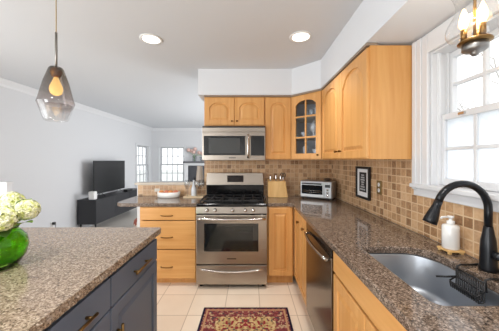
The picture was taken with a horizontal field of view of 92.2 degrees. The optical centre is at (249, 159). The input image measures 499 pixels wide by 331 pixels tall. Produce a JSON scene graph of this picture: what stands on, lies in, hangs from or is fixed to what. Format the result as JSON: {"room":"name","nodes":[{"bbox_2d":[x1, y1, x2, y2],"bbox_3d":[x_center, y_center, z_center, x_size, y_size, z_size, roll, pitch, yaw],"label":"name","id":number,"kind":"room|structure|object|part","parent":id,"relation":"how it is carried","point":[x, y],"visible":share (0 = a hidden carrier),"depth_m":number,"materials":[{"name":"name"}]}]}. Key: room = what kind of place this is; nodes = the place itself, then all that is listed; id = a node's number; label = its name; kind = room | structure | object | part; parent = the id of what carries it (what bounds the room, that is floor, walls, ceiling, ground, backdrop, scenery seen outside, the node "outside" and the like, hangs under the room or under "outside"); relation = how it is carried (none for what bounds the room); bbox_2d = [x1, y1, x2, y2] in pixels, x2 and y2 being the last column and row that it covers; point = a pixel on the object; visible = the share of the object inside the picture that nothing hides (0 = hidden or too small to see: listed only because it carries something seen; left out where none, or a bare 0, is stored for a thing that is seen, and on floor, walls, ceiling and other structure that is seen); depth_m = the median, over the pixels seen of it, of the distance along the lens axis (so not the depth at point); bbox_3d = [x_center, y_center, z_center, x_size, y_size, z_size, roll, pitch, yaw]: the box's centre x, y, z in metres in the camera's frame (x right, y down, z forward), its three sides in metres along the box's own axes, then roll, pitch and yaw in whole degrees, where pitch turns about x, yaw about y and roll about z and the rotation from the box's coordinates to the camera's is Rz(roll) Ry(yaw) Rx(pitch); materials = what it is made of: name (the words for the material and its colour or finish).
{"room":"kitchen","nodes":[
{"label":"kitchen","id":0,"kind":"room"},
{"bbox_2d":[0,181,13,197],"bbox_3d":[-2.970,0.810,2.610,0.739,1.150,0.080,0,0,0],"label":"wall","id":1,"kind":"structure","parent":0,"point":[5,186],"depth_m":2.58,"materials":[{"name":"white paint"}]},
{"bbox_2d":[0,86,151,226],"bbox_3d":[-3.400,0.147,3.000,0.120,2.475,10.400,0,0,0],"label":"wall","id":2,"kind":"structure","parent":0,"point":[48,162],"depth_m":4.15,"materials":[{"name":"white paint"}]},
{"bbox_2d":[0,77,152,130],"bbox_3d":[-3.307,-1.040,2.965,0.064,0.099,10.330,0,0,0],"label":"trim","id":3,"kind":"structure","parent":2,"relation":"attached to","point":[5,83],"depth_m":4.21,"materials":[{"name":"white paint"}]},
{"bbox_2d":[135,143,149,187],"bbox_3d":[-3.362,0.160,7.535,0.145,1.330,1.030,0,0,0],"label":"window","id":4,"kind":"structure","parent":2,"relation":"in","point":[137,144],"depth_m":7.65,"materials":[{"name":"white"}]},
{"bbox_3d":[-3.420,-0.131,7.535,0.030,0.622,0.864,0,0,0],"label":"sash","id":5,"kind":"part","parent":4,"relation":"part of","materials":[{"name":"grey paint"}]},
{"bbox_3d":[-3.385,0.451,7.535,0.030,0.622,0.864,0,0,0],"label":"sash","id":6,"kind":"part","parent":4,"relation":"part of","materials":[{"name":"glass"}]},
{"bbox_2d":[152,131,202,181],"bbox_3d":[-1.120,0.147,8.260,4.680,2.475,0.120,0,0,0],"label":"wall","id":7,"kind":"structure","parent":0,"point":[191,139],"depth_m":8.20,"materials":[{"name":"white paint"}]},
{"bbox_2d":[158,145,185,181],"bbox_3d":[-2.650,0.160,8.223,0.980,1.330,0.145,0,0,0],"label":"window","id":8,"kind":"structure","parent":7,"relation":"in","point":[159,146],"depth_m":8.23,"materials":[{"name":"white"}]},
{"bbox_3d":[-2.650,0.451,8.245,0.814,0.622,0.030,0,0,0],"label":"sash","id":9,"kind":"part","parent":8,"relation":"part of","materials":[{"name":"grey paint"}]},
{"bbox_3d":[-2.650,-0.131,8.280,0.814,0.622,0.030,0,0,0],"label":"sash","id":10,"kind":"part","parent":8,"relation":"part of","materials":[{"name":"glass"}]},
{"bbox_2d":[152,128,201,130],"bbox_3d":[-1.120,-1.040,8.167,4.438,0.099,0.064,0,0,0],"label":"trim","id":11,"kind":"structure","parent":7,"relation":"attached to","point":[153,129],"depth_m":8.16,"materials":[{"name":"white"}]},
{"bbox_2d":[0,0,362,127],"bbox_3d":[-1.120,-1.140,3.000,4.640,0.100,10.600,0,0,0],"label":"ceiling","id":12,"kind":"structure","parent":0,"point":[107,67],"depth_m":2.23,"materials":[{"name":"white paint"}]},
{"bbox_2d":[38,0,73,119],"bbox_3d":[-1.120,-0.658,1.390,0.180,0.864,0.180,0,0,0],"label":"pendant lamp","id":13,"kind":"object","parent":12,"relation":"hanging from","point":[54,80],"visible":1,"depth_m":1.37,"materials":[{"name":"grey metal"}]},
{"bbox_3d":[-1.120,-0.382,1.390,0.180,0.312,0.180,0,0,0],"label":"lamp shade","id":14,"kind":"part","parent":13,"relation":"part of","materials":[{"name":"clear glass"}]},
{"bbox_3d":[-1.120,-0.899,1.390,0.005,0.322,0.005,0,0,-23],"label":"cord","id":15,"kind":"part","parent":13,"relation":"part of","materials":[{"name":"beige plastic"}]},
{"bbox_3d":[-1.120,-0.425,1.390,0.066,0.105,0.066,0,0,0],"label":"bulb","id":16,"kind":"part","parent":13,"relation":"part of","materials":[{"name":"orange"}]},
{"bbox_3d":[-1.120,-0.633,1.390,0.012,0.210,0.012,0,0,-23],"label":"rod","id":17,"kind":"part","parent":13,"relation":"part of","materials":[{"name":"silver metal"}]},
{"bbox_2d":[139,33,162,44],"bbox_3d":[-0.885,-1.085,2.160,0.196,0.008,0.196,0,0,0],"label":"recessed light","id":18,"kind":"object","parent":12,"relation":"in","point":[148,38],"visible":1,"depth_m":2.15,"materials":[{"name":"white plastic"}]},
{"bbox_2d":[289,31,311,42],"bbox_3d":[0.452,-1.085,2.120,0.196,0.008,0.196,0,0,0],"label":"recessed light","id":19,"kind":"object","parent":12,"relation":"in","point":[299,36],"visible":1,"depth_m":2.11,"materials":[{"name":"white plastic"}]},
{"bbox_2d":[90,207,313,330],"bbox_3d":[-1.120,1.415,3.000,4.440,0.060,10.400,0,0,0],"label":"floor","id":20,"kind":"structure","parent":0,"point":[180,306],"depth_m":2.38,"materials":[{"name":"tile"}]},
{"bbox_2d":[43,239,156,330],"bbox_3d":[-1.028,0.949,0.927,0.855,0.871,1.455,0,0,0],"label":"kitchen island","id":21,"kind":"object","parent":20,"relation":"on","point":[126,300],"visible":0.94,"depth_m":1.21,"materials":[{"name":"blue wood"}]},
{"bbox_3d":[-0.645,0.609,0.821,0.020,0.140,0.552,0,0,0],"label":"drawer","id":22,"kind":"part","parent":21,"relation":"part of","materials":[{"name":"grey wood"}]},
{"bbox_2d":[0,227,160,330],"bbox_3d":[-1.210,0.493,0.905,1.195,0.038,1.585,0,0,0],"label":"island countertop","id":23,"kind":"structure","parent":21,"relation":"on","point":[60,266],"depth_m":1.06,"materials":[{"name":"stone"}]},
{"bbox_2d":[0,225,29,270],"bbox_3d":[-1.118,0.385,1.055,0.224,0.178,0.224,0,0,0],"label":"vase","id":24,"kind":"object","parent":23,"relation":"on","point":[14,246],"visible":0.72,"depth_m":1.04,"materials":[{"name":"green glass"}]},
{"bbox_2d":[0,206,19,237],"bbox_3d":[-1.074,0.324,1.010,0.192,0.260,0.104,0,0,13],"label":"hydrangea","id":25,"kind":"object","parent":24,"relation":"in","point":[8,216],"visible":1,"depth_m":0.99,"materials":[{"name":"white plant"}]},
{"bbox_2d":[0,192,31,208],"bbox_3d":[-1.087,0.301,1.119,0.150,0.306,0.141,0,0,-27],"label":"hydrangea","id":26,"kind":"object","parent":24,"relation":"in","point":[10,199],"visible":0.63,"depth_m":1.09,"materials":[{"name":"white plant"}]},
{"bbox_2d":[14,199,40,226],"bbox_3d":[-1.055,0.315,1.074,0.213,0.278,0.094,0,0,0],"label":"hydrangea","id":27,"kind":"object","parent":24,"relation":"in","point":[28,209],"visible":0.96,"depth_m":1.05,"materials":[{"name":"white plant"}]},
{"bbox_3d":[-0.618,0.613,0.863,0.035,0.014,0.190,0,0,0],"label":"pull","id":28,"kind":"part","parent":21,"relation":"part of","materials":[{"name":"gold metal"}]},
{"bbox_3d":[-0.645,0.979,0.821,0.020,0.582,0.552,0,0,0],"label":"door","id":29,"kind":"part","parent":21,"relation":"part of","materials":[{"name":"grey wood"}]},
{"bbox_3d":[-0.618,0.865,1.150,0.035,0.160,0.014,0,0,0],"label":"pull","id":30,"kind":"part","parent":21,"relation":"part of","materials":[{"name":"gold metal"}]},
{"bbox_3d":[-0.645,0.609,1.377,0.020,0.140,0.544,0,0,0],"label":"drawer","id":31,"kind":"part","parent":21,"relation":"part of","materials":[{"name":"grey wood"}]},
{"bbox_3d":[-0.645,0.979,1.377,0.020,0.582,0.544,0,0,0],"label":"door","id":32,"kind":"part","parent":21,"relation":"part of","materials":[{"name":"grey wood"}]},
{"bbox_3d":[-0.618,0.613,1.390,0.035,0.014,0.190,0,0,0],"label":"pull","id":33,"kind":"part","parent":21,"relation":"part of","materials":[{"name":"gold metal"}]},
{"bbox_2d":[77,188,136,226],"bbox_3d":[-3.137,1.077,5.595,0.366,0.614,1.950,0,0,0],"label":"media console","id":34,"kind":"object","parent":20,"relation":"on","point":[89,212],"visible":0.7,"depth_m":4.82,"materials":[{"name":"grey paint"}]},
{"bbox_2d":[89,191,96,199],"bbox_3d":[-3.060,0.692,4.690,0.110,0.154,0.100,0,0,0],"label":"speaker","id":35,"kind":"object","parent":34,"relation":"on","point":[92,194],"visible":0.99,"depth_m":4.64},
{"bbox_3d":[-2.962,1.008,4.945,0.016,0.465,0.642,0,0,0],"label":"door","id":36,"kind":"part","parent":34,"relation":"part of","materials":[{"name":"grey paint"}]},
{"bbox_2d":[93,161,124,196],"bbox_3d":[-3.105,0.391,5.385,0.199,0.753,1.170,0,0,0],"label":"television","id":37,"kind":"object","parent":34,"relation":"on","point":[108,176],"visible":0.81,"depth_m":5.27,"materials":[{"name":"black plastic"}]},
{"bbox_3d":[-2.962,1.008,5.595,0.016,0.465,0.642,0,0,0],"label":"door","id":38,"kind":"part","parent":34,"relation":"part of","materials":[{"name":"grey paint"}]},
{"bbox_3d":[-2.962,1.008,6.245,0.016,0.465,0.642,0,0,0],"label":"door","id":39,"kind":"part","parent":34,"relation":"part of","materials":[{"name":"grey paint"}]},
{"bbox_2d":[140,207,196,282],"bbox_3d":[-0.895,0.949,2.897,0.630,0.871,0.596,0,0,0],"label":"base cabinet","id":40,"kind":"object","parent":20,"relation":"on","point":[176,242],"visible":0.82,"depth_m":2.63,"materials":[{"name":"brown wood"}]},
{"bbox_2d":[117,196,201,206],"bbox_3d":[-1.034,0.493,2.907,0.911,0.038,0.564,0,0,0],"label":"countertop","id":41,"kind":"structure","parent":40,"relation":"on","point":[137,201],"depth_m":2.68,"materials":[{"name":"brown stone"}]},
{"bbox_2d":[157,191,179,197],"bbox_3d":[-1.030,0.440,3.060,0.290,0.068,0.180,0,0,0],"label":"baking dish","id":42,"kind":"object","parent":41,"relation":"on","point":[176,194],"visible":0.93,"depth_m":2.99,"materials":[{"name":"white ceramic"}]},
{"bbox_2d":[183,195,204,197],"bbox_3d":[-0.705,0.465,3.070,0.250,0.018,0.140,0,0,0],"label":"tray","id":43,"kind":"object","parent":41,"relation":"on","point":[185,196],"visible":0.94,"depth_m":3.00,"materials":[{"name":"beige wood"}]},
{"bbox_2d":[191,180,196,195],"bbox_3d":[-0.715,0.359,3.085,0.068,0.204,0.067,0,0,0],"label":"bottle","id":44,"kind":"object","parent":43,"relation":"on","point":[193,189],"visible":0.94,"depth_m":3.06,"materials":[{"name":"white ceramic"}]},
{"bbox_3d":[-0.895,0.824,2.640,0.610,0.308,0.020,0,0,0],"label":"drawer","id":45,"kind":"part","parent":40,"relation":"part of","materials":[{"name":"brown wood"}]},
{"bbox_3d":[-0.895,0.590,2.640,0.610,0.142,0.020,0,0,0],"label":"drawer","id":46,"kind":"part","parent":40,"relation":"part of","materials":[{"name":"brown wood"}]},
{"bbox_3d":[-0.895,1.143,2.640,0.610,0.313,0.020,0,0,0],"label":"drawer","id":47,"kind":"part","parent":40,"relation":"part of","materials":[{"name":"brown wood"}]},
{"bbox_2d":[183,161,203,181],"bbox_3d":[-1.530,0.715,8.098,1.400,1.340,0.200,0,0,0],"label":"fireplace","id":48,"kind":"object","parent":20,"relation":"on","point":[190,167],"visible":0.32,"depth_m":8.06,"materials":[{"name":"white"}]},
{"bbox_2d":[183,161,203,162],"bbox_3d":[-1.530,0.072,8.098,1.400,0.055,0.200,0,0,0],"label":"mantel shelf","id":49,"kind":"object","parent":48,"relation":"attached to","point":[183,161],"depth_m":8.00,"materials":[{"name":"grey"}]},
{"bbox_2d":[196,173,266,285],"bbox_3d":[-0.192,0.776,2.846,0.763,1.216,0.677,0,0,0],"label":"gas range","id":50,"kind":"object","parent":20,"relation":"on","point":[231,219],"visible":1,"depth_m":2.57,"materials":[{"name":"silver metal"}]},
{"bbox_3d":[-0.192,1.232,2.584,0.759,0.206,0.028,0,0,0],"label":"storage drawer","id":51,"kind":"part","parent":50,"relation":"part of","materials":[{"name":"silver metal"}]},
{"bbox_3d":[-0.192,1.181,2.556,0.666,0.042,0.036,0,0,0],"label":"handle","id":52,"kind":"part","parent":50,"relation":"part of","materials":[{"name":"silver metal"}]},
{"bbox_3d":[-0.192,0.854,2.584,0.759,0.527,0.028,0,0,0],"label":"oven door","id":53,"kind":"part","parent":50,"relation":"part of","materials":[{"name":"silver metal"}]},
{"bbox_3d":[-0.192,0.626,2.540,0.725,0.033,0.064,0,0,0],"label":"handle","id":54,"kind":"part","parent":50,"relation":"part of","materials":[{"name":"silver metal"}]},
{"bbox_2d":[196,197,266,206],"bbox_3d":[-0.192,0.487,2.840,0.763,0.032,0.520,0,0,0],"label":"cooktop","id":55,"kind":"object","parent":50,"relation":"in","point":[242,203],"depth_m":2.60,"materials":[{"name":"black metal"}]},
{"bbox_3d":[-0.192,0.539,2.584,0.763,0.071,0.032,0,0,0],"label":"control panel","id":56,"kind":"part","parent":50,"relation":"part of","materials":[{"name":"silver metal"}]},
{"bbox_3d":[-0.186,0.405,3.148,0.743,0.160,0.073,0,0,0],"label":"vent trim","id":57,"kind":"part","parent":50,"relation":"part of","materials":[{"name":"black metal"}]},
{"bbox_2d":[197,307,293,330],"bbox_3d":[-0.034,1.380,1.640,0.780,0.009,1.232,0,0,0],"label":"rug","id":58,"kind":"object","parent":20,"relation":"on","point":[212,318],"visible":1,"depth_m":2.07,"materials":[{"name":"red fabric"}]},
{"bbox_2d":[267,206,293,282],"bbox_3d":[0.342,0.949,2.905,0.290,0.871,0.550,0,0,0],"label":"base cabinet","id":59,"kind":"object","parent":20,"relation":"on","point":[280,220],"visible":0.88,"depth_m":2.63,"materials":[{"name":"brown wood"}]},
{"bbox_2d":[294,209,306,304],"bbox_3d":[0.765,0.949,2.355,0.609,0.871,0.580,0,0,0],"label":"base cabinet","id":60,"kind":"object","parent":20,"relation":"on","point":[300,228],"visible":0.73,"depth_m":2.31,"materials":[{"name":"brown wood"}]},
{"bbox_3d":[0.500,0.897,2.495,0.020,0.745,0.275,0,0,0],"label":"door","id":61,"kind":"part","parent":60,"relation":"part of","materials":[{"name":"brown wood"}]},
{"bbox_3d":[0.500,0.897,2.212,0.020,0.745,0.275,0,0,0],"label":"door","id":62,"kind":"part","parent":60,"relation":"part of","materials":[{"name":"brown wood"}]},
{"bbox_2d":[304,222,335,330],"bbox_3d":[0.753,0.949,1.740,0.638,0.869,0.632,0,0,0],"label":"dishwasher","id":63,"kind":"object","parent":20,"relation":"on","point":[319,256],"visible":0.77,"depth_m":1.67,"materials":[{"name":"silver metal"}]},
{"bbox_3d":[0.461,0.610,1.740,0.054,0.021,0.553,0,0,0],"label":"handle","id":64,"kind":"part","parent":63,"relation":"part of","materials":[{"name":"silver metal"}]},
{"bbox_2d":[333,251,406,330],"bbox_3d":[0.765,0.949,1.020,0.609,0.871,0.790,0,0,0],"label":"base cabinet","id":65,"kind":"object","parent":20,"relation":"on","point":[355,307],"visible":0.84,"depth_m":1.12,"materials":[{"name":"brown wood"}]},
{"bbox_3d":[0.500,0.968,1.214,0.020,0.605,0.378,0,0,0],"label":"door","id":66,"kind":"part","parent":65,"relation":"part of","materials":[{"name":"brown wood"}]},
{"bbox_3d":[0.500,0.968,0.828,0.020,0.605,0.378,0,0,0],"label":"door","id":67,"kind":"part","parent":65,"relation":"part of","materials":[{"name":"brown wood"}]},
{"bbox_2d":[264,196,498,330],"bbox_3d":[0.642,0.493,1.444,0.893,0.038,3.489,0,0,0],"label":"countertop","id":68,"kind":"structure","parent":65,"relation":"on","point":[352,232],"depth_m":1.18,"materials":[{"name":"brown stone"}]},
{"bbox_2d":[267,179,287,196],"bbox_3d":[0.360,0.362,3.095,0.250,0.224,0.130,0,0,0],"label":"knife block","id":69,"kind":"object","parent":68,"relation":"on","point":[278,188],"visible":0.88,"depth_m":3.04,"materials":[{"name":"brown wood"}]},
{"bbox_2d":[301,179,335,200],"bbox_3d":[0.845,0.364,2.962,0.385,0.220,0.273,0,0,32],"label":"toaster oven","id":70,"kind":"object","parent":68,"relation":"on","point":[323,189],"visible":0.99,"depth_m":2.87,"materials":[{"name":"silver metal"}]},
{"bbox_3d":[0.755,0.357,2.901,0.282,0.177,0.012,0,0,32],"label":"door","id":71,"kind":"part","parent":70,"relation":"part of","materials":[{"name":"grey metal"}]},
{"bbox_3d":[0.913,0.357,2.802,0.084,0.177,0.012,0,0,32],"label":"control panel","id":72,"kind":"part","parent":70,"relation":"part of","materials":[{"name":"grey metal"}]},
{"bbox_2d":[369,253,498,305],"bbox_3d":[0.777,0.611,1.048,0.385,0.192,0.568,0,0,0],"label":"sink","id":73,"kind":"object","parent":68,"relation":"in","point":[419,272],"visible":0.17,"depth_m":1.23,"materials":[{"name":"grey metal"}]},
{"bbox_2d":[437,246,464,254],"bbox_3d":[1.035,0.464,1.235,0.080,0.020,0.080,0,0,0],"label":"stand","id":74,"kind":"object","parent":68,"relation":"on","point":[460,251],"visible":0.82,"depth_m":1.20,"materials":[{"name":"brown wood"}]},
{"bbox_2d":[440,215,459,250],"bbox_3d":[1.032,0.370,1.237,0.080,0.167,0.074,0,0,40],"label":"soap dispenser","id":75,"kind":"object","parent":74,"relation":"on","point":[450,232],"visible":1,"depth_m":1.21,"materials":[{"name":"white ceramic"}]},
{"bbox_2d":[422,180,498,273],"bbox_3d":[0.902,0.281,0.979,0.310,0.386,0.165,0,0,0],"label":"faucet","id":76,"kind":"object","parent":68,"relation":"on","point":[488,250],"visible":1,"depth_m":1.02,"materials":[{"name":"black metal"}]},
{"bbox_3d":[0.918,0.191,1.030,0.242,0.206,0.029,0,0,0],"label":"spout","id":77,"kind":"part","parent":76,"relation":"part of","materials":[{"name":"black metal"}]},
{"bbox_3d":[1.025,0.385,0.950,0.034,0.061,0.107,0,0,0],"label":"lever","id":78,"kind":"part","parent":76,"relation":"part of","materials":[{"name":"black metal"}]},
{"bbox_2d":[436,263,498,303],"bbox_3d":[0.964,0.511,1.021,0.217,0.102,0.175,0,0,0],"label":"sponge caddy","id":79,"kind":"object","parent":68,"relation":"hanging from","point":[460,276],"visible":0.99,"depth_m":0.99,"materials":[{"name":"black metal"}]},
{"bbox_2d":[449,268,485,303],"bbox_3d":[0.903,0.520,1.002,0.038,0.085,0.136,0,0,0],"label":"basket","id":80,"kind":"object","parent":79,"relation":"on","point":[460,276],"depth_m":0.99,"materials":[{"name":"black metal"}]},
{"bbox_2d":[198,0,472,100],"bbox_3d":[0.242,-0.934,0.500,1.714,0.309,5.398,0,0,0],"label":"soffit","id":81,"kind":"structure","parent":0,"point":[382,22],"depth_m":1.88,"materials":[{"name":"white paint"}]},
{"bbox_2d":[445,0,498,56],"bbox_3d":[0.860,-0.588,0.916,0.196,0.384,0.196,0,0,0],"label":"ceiling lamp","id":82,"kind":"object","parent":81,"relation":"hanging from","point":[473,45],"visible":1,"depth_m":0.90,"materials":[{"name":"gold metal"}]},
{"bbox_2d":[458,9,468,41],"bbox_3d":[0.833,-0.524,0.932,0.032,0.124,0.031,0,0,0],"label":"bulb","id":83,"kind":"object","parent":82,"relation":"attached to","point":[463,22],"depth_m":0.92,"materials":[{"name":"brown"}]},
{"bbox_3d":[0.860,-0.598,0.916,0.009,0.325,0.009,0,0,-22],"label":"rod","id":84,"kind":"part","parent":82,"relation":"part of","materials":[{"name":"gold metal"}]},
{"bbox_2d":[477,9,478,34],"bbox_3d":[0.888,-0.524,0.931,0.032,0.124,0.031,0,0,0],"label":"socket","id":85,"kind":"object","parent":82,"relation":"attached to","point":[477,9],"depth_m":0.92,"materials":[{"name":"brown"}]},
{"bbox_2d":[477,1,488,33],"bbox_3d":[0.859,-0.524,0.884,0.032,0.124,0.031,0,0,0],"label":"bulb","id":86,"kind":"object","parent":82,"relation":"attached to","point":[483,12],"depth_m":0.88,"materials":[{"name":"brown"}]},
{"bbox_2d":[332,2,498,265],"bbox_3d":[1.165,0.147,3.000,0.150,2.475,10.400,0,0,0],"label":"wall","id":87,"kind":"structure","parent":0,"point":[398,204],"depth_m":1.70,"materials":[{"name":"tile"}]},
{"bbox_2d":[291,89,322,159],"bbox_3d":[0.799,-0.392,2.901,0.597,0.773,0.595,0,0,0],"label":"upper cabinet","id":88,"kind":"object","parent":87,"relation":"attached to","point":[300,121],"visible":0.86,"depth_m":2.83,"materials":[{"name":"brown wood"}]},
{"bbox_2d":[296,116,315,122],"bbox_3d":[0.805,-0.502,2.925,0.550,0.014,0.510,0,0,0],"label":"shelf","id":89,"kind":"object","parent":88,"relation":"attached to","point":[300,119],"depth_m":2.93,"materials":[{"name":"beige wood"}]},
{"bbox_2d":[296,137,315,140],"bbox_3d":[0.805,-0.262,2.925,0.550,0.014,0.510,0,0,0],"label":"shelf","id":90,"kind":"object","parent":88,"relation":"attached to","point":[297,138],"depth_m":2.85,"materials":[{"name":"beige wood"}]},
{"bbox_3d":[0.811,-0.383,2.913,0.572,0.715,0.567,0,0,0],"label":"panel","id":91,"kind":"part","parent":88,"relation":"part of","materials":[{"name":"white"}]},
{"bbox_3d":[0.657,-0.769,2.765,0.059,0.017,0.432,0,0,-45],"label":"molding","id":92,"kind":"part","parent":88,"relation":"part of","materials":[{"name":"brown wood"}]},
{"bbox_2d":[310,121,315,135],"bbox_3d":[0.746,-0.362,2.791,0.088,0.185,0.087,0,0,0],"label":"lidded jar","id":93,"kind":"object","parent":88,"relation":"on","point":[313,125],"visible":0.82,"depth_m":2.77,"materials":[{"name":"white ceramic"}]},
{"bbox_2d":[355,166,370,200],"bbox_3d":[1.078,0.215,2.285,0.021,0.304,0.270,0,0,0],"label":"picture frame","id":94,"kind":"object","parent":87,"relation":"attached to","point":[362,174],"visible":1,"depth_m":2.27,"materials":[{"name":"black wood"}]},
{"bbox_2d":[359,172,365,192],"bbox_3d":[1.079,0.210,2.285,0.001,0.186,0.140,0,0,0],"label":"print","id":95,"kind":"object","parent":94,"relation":"attached to","point":[362,175],"depth_m":2.29,"materials":[{"name":"grey paper"}]},
{"bbox_2d":[321,43,411,159],"bbox_3d":[0.924,-0.392,2.099,0.347,0.773,1.018,0,0,0],"label":"upper cabinet","id":96,"kind":"object","parent":87,"relation":"attached to","point":[367,103],"visible":0.99,"depth_m":1.59,"materials":[{"name":"brown wood"}]},
{"bbox_3d":[0.790,-0.381,2.345,0.020,0.735,0.510,0,0,0],"label":"door","id":97,"kind":"part","parent":96,"relation":"part of","materials":[{"name":"brown wood"}]},
{"bbox_3d":[0.813,-0.769,2.099,0.074,0.017,1.018,0,0,0],"label":"molding","id":98,"kind":"part","parent":96,"relation":"part of","materials":[{"name":"brown wood"}]},
{"bbox_3d":[0.790,-0.381,1.840,0.020,0.735,0.484,0,0,0],"label":"door","id":99,"kind":"part","parent":96,"relation":"part of","materials":[{"name":"brown wood"}]},
{"bbox_2d":[377,180,381,194],"bbox_3d":[1.084,0.230,2.010,0.009,0.116,0.072,0,0,0],"label":"electrical outlet","id":100,"kind":"object","parent":87,"relation":"attached to","point":[379,183],"visible":1,"depth_m":2.00,"materials":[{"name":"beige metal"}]},
{"bbox_2d":[409,0,498,211],"bbox_3d":[1.147,-0.269,1.045,0.184,0.993,1.086,0,0,0],"label":"window","id":101,"kind":"structure","parent":87,"relation":"in","point":[449,145],"depth_m":1.38,"materials":[{"name":"white wood"}]},
{"bbox_3d":[1.113,0.165,1.045,0.115,0.026,1.086,0,0,0],"label":"sill","id":102,"kind":"part","parent":101,"relation":"part of","materials":[{"name":"white"}]},
{"bbox_3d":[1.164,-0.060,1.040,0.036,0.417,0.812,0,0,0],"label":"sash","id":103,"kind":"part","parent":101,"relation":"part of","materials":[{"name":"white"}]},
{"bbox_3d":[1.164,-0.060,1.040,0.004,0.357,0.748,0,0,0],"label":"pane","id":104,"kind":"part","parent":101,"relation":"part of","materials":[{"name":"clear glass"}]},
{"bbox_3d":[1.212,-0.436,1.040,0.033,0.402,0.812,0,0,0],"label":"sash","id":105,"kind":"part","parent":101,"relation":"part of","materials":[{"name":"white wood"}]},
{"bbox_3d":[0.250,0.147,3.260,1.700,2.475,0.120,0,0,0],"label":"wall","id":106,"kind":"structure","parent":0,"visible":0},
{"bbox_2d":[137,160,331,226],"bbox_3d":[-0.201,0.690,3.255,2.599,1.390,0.130,0,0,0],"label":"wall","id":107,"kind":"structure","parent":106,"relation":"attached to","point":[295,171],"depth_m":3.19,"materials":[{"name":"tile"}]},
{"bbox_2d":[135,182,203,184],"bbox_3d":[-1.063,0.317,3.261,0.923,0.028,0.167,0,0,0],"label":"trim","id":108,"kind":"structure","parent":107,"relation":"on","point":[137,183],"depth_m":3.18,"materials":[{"name":"beige paint"}]},
{"bbox_2d":[196,166,203,182],"bbox_3d":[-0.675,0.191,3.262,0.110,0.222,0.110,0,0,0],"label":"vase","id":109,"kind":"object","parent":108,"relation":"on","point":[199,176],"visible":1,"depth_m":3.23,"materials":[{"name":"beige ceramic"}]},
{"bbox_2d":[265,95,291,159],"bbox_3d":[0.345,-0.392,3.037,0.318,0.773,0.322,0,0,0],"label":"upper cabinet","id":110,"kind":"object","parent":107,"relation":"attached to","point":[277,107],"visible":0.85,"depth_m":2.88,"materials":[{"name":"brown wood"}]},
{"bbox_3d":[0.345,-0.769,2.913,0.318,0.017,0.074,0,0,0],"label":"molding","id":111,"kind":"part","parent":110,"relation":"part of","materials":[{"name":"brown wood"}]},
{"bbox_2d":[204,95,264,125],"bbox_3d":[-0.181,-0.594,3.025,0.730,0.368,0.347,0,0,0],"label":"upper cabinet","id":112,"kind":"object","parent":106,"relation":"attached to","point":[219,110],"visible":0.94,"depth_m":2.88,"materials":[{"name":"brown wood"}]},
{"bbox_3d":[-0.361,-0.583,2.890,0.354,0.330,0.020,0,0,0],"label":"door","id":113,"kind":"part","parent":112,"relation":"part of","materials":[{"name":"brown wood"}]},
{"bbox_2d":[202,126,264,160],"bbox_3d":[-0.182,-0.196,2.962,0.735,0.405,0.453,0,0,0],"label":"microwave","id":114,"kind":"object","parent":112,"relation":"attached to","point":[219,143],"visible":1,"depth_m":2.79,"materials":[{"name":"silver metal"}]},
{"bbox_3d":[-0.273,-0.162,2.804,0.555,0.329,0.029,0,0,0],"label":"door","id":115,"kind":"part","parent":114,"relation":"part of","materials":[{"name":"silver metal"}]},
{"bbox_3d":[-0.018,-0.158,2.764,0.023,0.277,0.057,0,0,0],"label":"handle","id":116,"kind":"part","parent":114,"relation":"part of","materials":[{"name":"silver metal"}]},
{"bbox_3d":[0.097,-0.162,2.804,0.177,0.329,0.029,0,0,0],"label":"control panel","id":117,"kind":"part","parent":114,"relation":"part of","materials":[{"name":"silver metal"}]},
{"bbox_3d":[-0.181,-0.769,2.913,0.730,0.017,0.074,0,0,0],"label":"molding","id":118,"kind":"part","parent":112,"relation":"part of","materials":[{"name":"brown wood"}]},
{"bbox_3d":[-0.001,-0.583,2.890,0.354,0.330,0.020,0,0,0],"label":"door","id":119,"kind":"part","parent":112,"relation":"part of","materials":[{"name":"brown wood"}]},
{"label":"outside","id":120,"kind":"structure","parent":0,"visible":0},
{"bbox_2d":[137,170,182,181],"bbox_3d":[0.000,1.785,10.000,60.000,0.200,60.000,0,0,0],"label":"ground","id":121,"kind":"structure","parent":120,"point":[166,174],"depth_m":26.09,"materials":[{"name":"white"}]},
{"bbox_2d":[458,52,498,110],"bbox_3d":[4.363,-0.241,4.850,2.819,3.864,2.475,0,0,0],"label":"bare tree","id":122,"kind":"object","parent":121,"relation":"on","point":[462,106],"visible":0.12,"depth_m":4.02,"materials":[{"name":"grey plant"}]}
]}

